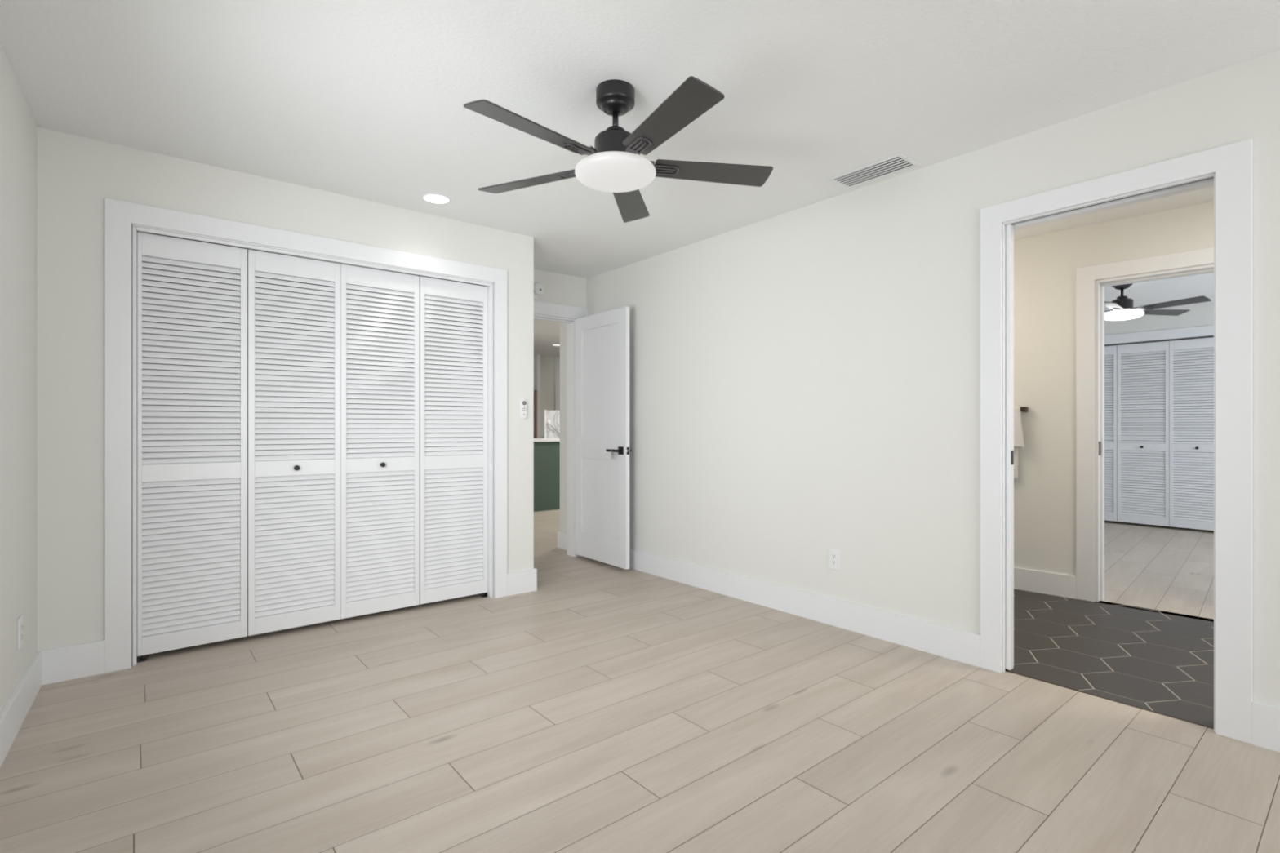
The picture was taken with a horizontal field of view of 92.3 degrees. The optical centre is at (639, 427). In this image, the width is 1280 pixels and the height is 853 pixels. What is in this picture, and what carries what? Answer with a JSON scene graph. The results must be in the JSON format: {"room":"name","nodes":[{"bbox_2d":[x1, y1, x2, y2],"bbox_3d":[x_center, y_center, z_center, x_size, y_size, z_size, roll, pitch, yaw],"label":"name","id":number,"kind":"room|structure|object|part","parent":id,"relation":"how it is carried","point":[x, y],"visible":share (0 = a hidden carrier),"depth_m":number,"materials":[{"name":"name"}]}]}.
{"room":"empty bedroom","nodes":[
{"label":"empty bedroom","id":0,"kind":"room"},
{"bbox_2d":[0,44,37,712],"bbox_3d":[-0.854,-0.095,0.255,0.120,2.440,6.529,0,0,-37],"label":"wall","id":1,"kind":"structure","parent":0,"point":[18,126],"depth_m":2.34,"materials":[{"name":"white paint"}]},
{"bbox_2d":[17,614,22,649],"bbox_3d":[-2.386,0.788,2.369,0.009,0.118,0.072,0,0,-37],"label":"power outlet","id":2,"kind":"object","parent":1,"relation":"attached to","point":[20,621],"visible":1,"depth_m":2.35,"materials":[{"name":"white plastic"}]},
{"bbox_2d":[20,622,22,641],"bbox_3d":[-2.384,0.788,2.371,0.003,0.068,0.033,0,0,-37],"label":"receptacle","id":3,"kind":"object","parent":2,"relation":"attached to","point":[21,625],"depth_m":2.36,"materials":[{"name":"white plastic"}]},
{"bbox_2d":[0,651,41,768],"bbox_3d":[-0.757,1.050,0.241,0.017,0.150,6.139,0,0,-37],"label":"baseboard","id":4,"kind":"structure","parent":1,"relation":"attached to","point":[13,714],"depth_m":2.29,"materials":[{"name":"white paint"}]},
{"bbox_2d":[37,127,533,666],"bbox_3d":[-1.934,-0.095,3.745,2.494,2.440,0.739,0,0,-39],"label":"wall","id":5,"kind":"structure","parent":0,"point":[76,174],"depth_m":2.82,"materials":[{"name":"white paint"}]},
{"bbox_2d":[137,231,340,662],"bbox_3d":[-2.059,0.090,3.228,0.900,2.069,0.060,0,0,-39],"label":"bifold closet door","id":6,"kind":"structure","parent":5,"relation":"in","point":[255,581],"depth_m":3.19,"materials":[{"name":"white paint"}]},
{"bbox_3d":[-2.242,0.079,3.095,0.448,2.032,0.028,0,0,-39],"label":"door panel","id":7,"kind":"part","parent":6,"relation":"part of","materials":[{"name":"white paint"}]},
{"bbox_3d":[-1.893,0.079,3.383,0.448,2.032,0.028,0,0,-39],"label":"door panel","id":8,"kind":"part","parent":6,"relation":"part of","materials":[{"name":"white paint"}]},
{"bbox_3d":[-1.876,0.220,3.360,0.029,0.029,0.032,0,0,-39],"label":"knob","id":9,"kind":"part","parent":6,"relation":"part of","materials":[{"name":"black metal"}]},
{"bbox_2d":[36,568,537,684],"bbox_3d":[-1.903,1.050,3.748,2.477,0.150,0.739,0,0,-39],"label":"baseboard","id":10,"kind":"structure","parent":5,"relation":"attached to","point":[65,663],"depth_m":2.77,"materials":[{"name":"white paint"}]},
{"bbox_2d":[104,198,506,672],"bbox_3d":[-1.711,0.036,3.513,2.029,2.178,0.132,0,0,-39],"label":"trim","id":11,"kind":"structure","parent":5,"relation":"attached to","point":[119,215],"depth_m":2.91,"materials":[{"name":"white paint"}]},
{"bbox_2d":[137,231,487,286],"bbox_3d":[-1.716,-0.946,3.523,1.804,0.010,0.030,0,0,-39],"label":"trim","id":12,"kind":"structure","parent":5,"relation":"attached to","point":[137,231],"depth_m":3.38,"materials":[{"name":"white wood"}]},
{"bbox_2d":[340,263,487,618],"bbox_3d":[-1.361,0.090,3.802,0.903,2.069,0.060,0,0,-39],"label":"bifold closet door","id":13,"kind":"structure","parent":5,"relation":"in","point":[420,558],"depth_m":3.77,"materials":[{"name":"white paint"}]},
{"bbox_3d":[-1.545,0.079,3.669,0.450,2.032,0.028,0,0,-39],"label":"door panel","id":14,"kind":"part","parent":13,"relation":"part of","materials":[{"name":"white paint"}]},
{"bbox_3d":[-1.526,0.220,3.648,0.029,0.029,0.032,0,0,-39],"label":"knob","id":15,"kind":"part","parent":13,"relation":"part of","materials":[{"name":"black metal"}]},
{"bbox_3d":[-1.195,0.079,3.957,0.450,2.032,0.028,0,0,-39],"label":"door panel","id":16,"kind":"part","parent":13,"relation":"part of","materials":[{"name":"white paint"}]},
{"bbox_2d":[520,398,526,419],"bbox_3d":[-0.793,-0.128,4.192,0.050,0.142,0.021,0,0,-39],"label":"remote","id":17,"kind":"object","parent":5,"relation":"attached to","point":[522,402],"visible":1,"depth_m":4.18,"materials":[{"name":"white plastic"}]},
{"bbox_2d":[136,231,475,629],"bbox_3d":[-2.194,-0.095,3.971,2.379,2.440,0.060,0,0,-39],"label":"wall","id":18,"kind":"structure","parent":0,"point":[136,232],"depth_m":3.86,"materials":[{"name":"white paint"}]},
{"bbox_2d":[540,355,554,436],"bbox_3d":[-2.399,-0.095,10.861,4.100,2.440,0.120,0,0,-39],"label":"wall","id":19,"kind":"structure","parent":0,"point":[547,363],"depth_m":11.34,"materials":[{"name":"white paint"}]},
{"bbox_2d":[533,354,540,438],"bbox_3d":[-1.868,-0.095,11.123,0.066,2.440,0.150,0,0,-39],"label":"trim","id":20,"kind":"structure","parent":19,"relation":"attached to","point":[537,357],"depth_m":11.07,"materials":[{"name":"white paint"}]},
{"bbox_2d":[554,356,559,410],"bbox_3d":[-1.534,-0.095,11.462,0.120,2.440,0.050,0,0,-39],"label":"trim","id":21,"kind":"structure","parent":19,"relation":"attached to","point":[557,359],"depth_m":11.43,"materials":[{"name":"white paint"}]},
{"bbox_2d":[533,268,586,318],"bbox_3d":[-1.840,-0.095,4.378,3.443,2.440,0.120,0,0,-39],"label":"wall","id":22,"kind":"structure","parent":0,"point":[559,289],"depth_m":5.26,"materials":[{"name":"white paint"}]},
{"bbox_2d":[533,282,544,295],"bbox_3d":[-0.837,-1.155,5.105,0.106,0.106,0.033,0,0,-39],"label":"smoke detector","id":23,"kind":"object","parent":22,"relation":"attached to","point":[539,288],"visible":0.93,"depth_m":5.09,"materials":[{"name":"white plastic"}]},
{"bbox_2d":[533,301,587,556],"bbox_3d":[-0.872,0.039,5.164,0.949,2.172,0.137,0,0,-39],"label":"trim","id":24,"kind":"structure","parent":22,"relation":"attached to","point":[548,310],"depth_m":5.38,"materials":[{"name":"white paint"}]},
{"bbox_2d":[574,306,631,568],"bbox_3d":[-0.324,0.079,5.052,0.147,2.032,0.767,0,0,-38],"label":"door","id":25,"kind":"structure","parent":22,"relation":"in","point":[602,340],"depth_m":5.00,"materials":[{"name":"white paint"}]},
{"bbox_3d":[-0.198,0.180,4.817,0.056,0.062,0.161,0,0,-38],"label":"handle","id":26,"kind":"part","parent":25,"relation":"part of","materials":[{"name":"black metal"}]},
{"bbox_2d":[0,509,1279,852],"bbox_3d":[1.189,1.150,5.835,10.553,0.050,12.500,0,0,-39],"label":"floor","id":27,"kind":"structure","parent":0,"point":[602,707],"depth_m":2.24,"materials":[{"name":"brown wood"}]},
{"bbox_2d":[533,390,537,438],"bbox_3d":[-2.254,0.242,10.449,0.800,1.765,0.600,0,0,-39],"label":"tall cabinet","id":28,"kind":"object","parent":27,"relation":"on","point":[535,391],"visible":0.1,"depth_m":10.45,"materials":[{"name":"brown wood"}]},
{"bbox_2d":[533,441,559,511],"bbox_3d":[-1.229,0.657,8.731,2.400,0.935,0.556,0,0,-39],"label":"base cabinet","id":29,"kind":"object","parent":27,"relation":"on","point":[546,454],"visible":0.07,"depth_m":8.35,"materials":[{"name":"green paint"}]},
{"bbox_2d":[533,438,559,441],"bbox_3d":[-1.229,0.170,8.731,2.460,0.040,0.615,0,0,-39],"label":"countertop","id":30,"kind":"structure","parent":29,"relation":"on","point":[535,439],"depth_m":8.31,"materials":[{"name":"white stone"}]},
{"bbox_2d":[543,409,559,438],"bbox_3d":[-1.041,-0.050,8.869,0.775,0.400,0.030,0,0,-39],"label":"backsplash slab","id":31,"kind":"structure","parent":30,"relation":"on","point":[552,417],"depth_m":8.69,"materials":[{"name":"white stone"}]},
{"bbox_2d":[546,419,550,426],"bbox_3d":[-1.282,-0.060,8.655,0.050,0.100,0.006,0,0,-39],"label":"socket","id":32,"kind":"object","parent":31,"relation":"attached to","point":[548,420],"depth_m":8.65,"materials":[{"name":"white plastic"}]},
{"bbox_2d":[0,0,1279,356],"bbox_3d":[1.033,-1.365,5.707,10.350,0.100,12.700,0,0,-39],"label":"ceiling","id":33,"kind":"structure","parent":0,"point":[365,100],"depth_m":2.33,"materials":[{"name":"white paint"}]},
{"bbox_2d":[422,193,450,204],"bbox_3d":[-1.169,-1.312,3.532,0.160,0.005,0.160,0,0,-39],"label":"recessed light","id":34,"kind":"object","parent":33,"relation":"in","point":[435,198],"visible":1,"depth_m":3.53,"materials":[{"name":"white plastic"}]},
{"bbox_2d":[463,75,773,222],"bbox_3d":[-0.105,-1.133,2.366,1.207,0.365,1.220,0,0,-39],"label":"ceiling fan","id":35,"kind":"object","parent":33,"relation":"hanging from","point":[614,166],"visible":1,"depth_m":2.32,"materials":[{"name":"black metal"}]},
{"bbox_3d":[-0.450,-1.024,2.564,0.480,0.034,0.130,0,0,25],"label":"blade","id":36,"kind":"part","parent":35,"relation":"part of","materials":[{"name":"grey wood"}]},
{"bbox_3d":[-0.365,-1.024,2.111,0.130,0.034,0.480,0,0,43],"label":"blade","id":37,"kind":"part","parent":35,"relation":"part of","materials":[{"name":"grey wood"}]},
{"bbox_3d":[-0.096,-0.991,2.396,0.316,0.082,0.316,0,0,-39],"label":"lamp shade","id":38,"kind":"part","parent":35,"relation":"part of","materials":[{"name":"white glass"}]},
{"bbox_3d":[-0.046,-1.024,2.785,0.130,0.034,0.480,0,0,7],"label":"blade","id":39,"kind":"part","parent":35,"relation":"part of","materials":[{"name":"grey wood"}]},
{"bbox_3d":[0.092,-1.024,2.053,0.130,0.034,0.480,0,0,-29],"label":"blade","id":40,"kind":"part","parent":35,"relation":"part of","materials":[{"name":"grey wood"}]},
{"bbox_3d":[0.289,-1.024,2.469,0.480,0.034,0.130,0,0,-11],"label":"blade","id":41,"kind":"part","parent":35,"relation":"part of","materials":[{"name":"grey wood"}]},
{"bbox_2d":[827,153,921,189],"bbox_3d":[1.199,-1.311,3.164,0.210,0.007,0.404,0,0,-39],"label":"ceiling vent","id":42,"kind":"object","parent":33,"relation":"in","point":[898,163],"visible":1,"depth_m":3.15,"materials":[{"name":"white plastic"}]},
{"bbox_2d":[1104,283,1211,320],"bbox_3d":[4.263,-1.138,5.441,1.151,0.354,1.191,0,0,-39],"label":"ceiling fan","id":43,"kind":"object","parent":33,"relation":"hanging from","point":[1122,308],"visible":0.8,"depth_m":5.38,"materials":[{"name":"black"}]},
{"bbox_3d":[4.010,-1.033,5.211,0.467,0.033,0.131,0,0,-39],"label":"blade","id":44,"kind":"part","parent":43,"relation":"part of","materials":[{"name":"grey"}]},
{"bbox_3d":[4.288,-1.001,5.470,0.306,0.080,0.306,0,0,-39],"label":"lamp shade","id":45,"kind":"part","parent":43,"relation":"part of","materials":[{"name":"white glass"}]},
{"bbox_3d":[4.666,-1.033,5.509,0.466,0.033,0.126,0,0,-6],"label":"blade","id":46,"kind":"part","parent":43,"relation":"part of","materials":[{"name":"grey wood"}]},
{"bbox_3d":[4.442,-1.033,5.122,0.126,0.033,0.466,0,0,-24],"label":"blade","id":47,"kind":"part","parent":43,"relation":"part of","materials":[{"name":"grey wood"}]},
{"bbox_2d":[560,50,1279,707],"bbox_3d":[1.661,-0.095,2.928,0.120,2.440,7.450,0,0,-39],"label":"wall","id":48,"kind":"structure","parent":0,"point":[805,382],"depth_m":3.34,"materials":[{"name":"white paint"}]},
{"bbox_2d":[828,547,839,570],"bbox_3d":[1.106,0.749,3.501,0.009,0.118,0.072,0,0,-39],"label":"power outlet","id":49,"kind":"object","parent":48,"relation":"attached to","point":[833,554],"visible":1,"depth_m":3.50,"materials":[{"name":"white plastic"}]},
{"bbox_2d":[831,552,836,565],"bbox_3d":[1.104,0.749,3.499,0.002,0.068,0.033,0,0,-39],"label":"receptacle","id":50,"kind":"object","parent":49,"relation":"attached to","point":[833,555],"depth_m":3.50,"materials":[{"name":"white plastic"}]},
{"bbox_2d":[629,548,1279,751],"bbox_3d":[1.715,1.050,2.754,0.017,0.150,6.873,0,0,-39],"label":"baseboard","id":51,"kind":"structure","parent":48,"relation":"attached to","point":[953,643],"depth_m":3.42,"materials":[{"name":"white paint"}]},
{"bbox_2d":[1004,224,1013,670],"bbox_3d":[1.486,0.089,3.110,0.035,2.048,0.722,0,0,-39],"label":"door","id":52,"kind":"structure","parent":48,"relation":"in","point":[1009,452],"depth_m":2.83,"materials":[{"name":"white paint"}]},
{"bbox_3d":[1.715,0.138,2.833,0.027,0.065,0.002,0,0,-39],"label":"edge pull","id":53,"kind":"part","parent":52,"relation":"part of","materials":[{"name":"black metal"}]},
{"bbox_2d":[1004,669,1213,728],"bbox_3d":[1.922,1.139,2.570,0.015,0.031,0.735,0,0,-39],"label":"trim","id":54,"kind":"structure","parent":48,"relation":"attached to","point":[1078,691],"depth_m":2.53,"materials":[{"name":"brown metal"}]},
{"bbox_2d":[1010,173,1215,224],"bbox_3d":[1.926,-0.946,2.577,0.032,0.010,0.717,0,0,-39],"label":"trim","id":55,"kind":"structure","parent":48,"relation":"attached to","point":[1215,173],"depth_m":2.54,"materials":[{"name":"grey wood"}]},
{"bbox_2d":[980,138,1252,743],"bbox_3d":[1.937,0.049,2.578,0.137,2.153,0.909,0,0,-39],"label":"trim","id":56,"kind":"structure","parent":48,"relation":"attached to","point":[1231,163],"depth_m":2.26,"materials":[{"name":"white paint"}]},
{"bbox_2d":[1013,201,1213,601],"bbox_3d":[3.388,-0.095,3.607,0.121,2.440,3.450,0,0,-44],"label":"wall","id":57,"kind":"structure","parent":0,"point":[1045,265],"depth_m":4.14,"materials":[{"name":"white paint"}]},
{"bbox_2d":[1020,406,1027,411],"bbox_3d":[2.487,-0.127,4.400,0.062,0.033,0.490,0,0,-44],"label":"towel bar","id":58,"kind":"object","parent":57,"relation":"attached to","point":[1022,408],"visible":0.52,"depth_m":4.22,"materials":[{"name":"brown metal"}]},
{"bbox_2d":[1013,405,1024,481],"bbox_3d":[2.498,0.114,4.352,0.058,0.523,0.394,0,0,-44],"label":"hand towel","id":59,"kind":"object","parent":58,"relation":"hanging from","point":[1018,431],"visible":0.13,"depth_m":4.23,"materials":[{"name":"white fabric"}]},
{"bbox_2d":[1013,567,1075,599],"bbox_3d":[2.522,1.052,4.396,0.018,0.147,0.992,0,0,-44],"label":"baseboard","id":60,"kind":"structure","parent":57,"relation":"attached to","point":[1032,580],"depth_m":4.16,"materials":[{"name":"white paint"}]},
{"bbox_2d":[1098,441,1100,455],"bbox_3d":[2.980,0.135,3.986,0.052,0.090,0.003,0,0,-44],"label":"strike plate","id":61,"kind":"object","parent":57,"relation":"attached to","point":[1099,442],"visible":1,"depth_m":3.98,"materials":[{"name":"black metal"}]},
{"bbox_2d":[1075,247,1213,602],"bbox_3d":[3.246,0.039,3.740,0.137,2.172,0.958,0,0,-44],"label":"trim","id":62,"kind":"structure","parent":57,"relation":"attached to","point":[1143,268],"depth_m":3.99,"materials":[{"name":"white paint"}]},
{"bbox_2d":[1104,302,1213,345],"bbox_3d":[6.364,-0.095,6.210,0.120,2.440,4.300,0,0,-39],"label":"wall","id":63,"kind":"structure","parent":0,"point":[1199,315],"depth_m":6.79,"materials":[{"name":"white paint"}]},
{"bbox_2d":[1104,341,1168,526],"bbox_3d":[5.564,0.079,7.174,0.060,2.093,0.932,0,0,-39],"label":"bifold closet door","id":64,"kind":"structure","parent":63,"relation":"in","point":[1122,460],"depth_m":7.04,"materials":[{"name":"white paint"}]},
{"bbox_3d":[5.426,0.067,7.364,0.028,2.056,0.464,0,0,-39],"label":"door panel","id":65,"kind":"part","parent":64,"relation":"part of","materials":[{"name":"white paint"}]},
{"bbox_2d":[1104,324,1213,344],"bbox_3d":[5.811,0.022,6.774,0.017,2.205,2.074,0,0,-39],"label":"trim","id":66,"kind":"structure","parent":63,"relation":"attached to","point":[1204,331],"depth_m":6.81,"materials":[{"name":"white paint"}]},
{"bbox_2d":[1104,335,1213,346],"bbox_3d":[5.864,-0.970,6.817,0.040,0.008,1.854,0,0,-39],"label":"trim","id":67,"kind":"structure","parent":63,"relation":"attached to","point":[1211,335],"depth_m":6.87,"materials":[{"name":"grey wood"}]},
{"bbox_2d":[1168,337,1213,530],"bbox_3d":[6.158,0.079,6.452,0.060,2.093,0.932,0,0,-39],"label":"bifold closet door","id":68,"kind":"structure","parent":63,"relation":"in","point":[1197,449],"depth_m":6.67,"materials":[{"name":"white paint"}]},
{"bbox_2d":[1104,337,1213,519],"bbox_3d":[6.407,-0.095,7.087,0.100,2.440,3.200,0,0,-39],"label":"wall","id":69,"kind":"structure","parent":0,"point":[1206,337],"depth_m":7.28,"materials":[{"name":"white paint"}]},
{"bbox_3d":[0.882,-0.095,7.034,3.897,2.440,0.120,0,0,-39],"label":"wall","id":70,"kind":"structure","parent":0,"visible":0},
{"bbox_2d":[557,531,566,550],"bbox_3d":[0.849,1.050,6.888,3.934,0.150,0.337,0,0,-39],"label":"baseboard","id":71,"kind":"structure","parent":70,"relation":"attached to","point":[562,537],"depth_m":5.70,"materials":[{"name":"white paint"}]}
]}

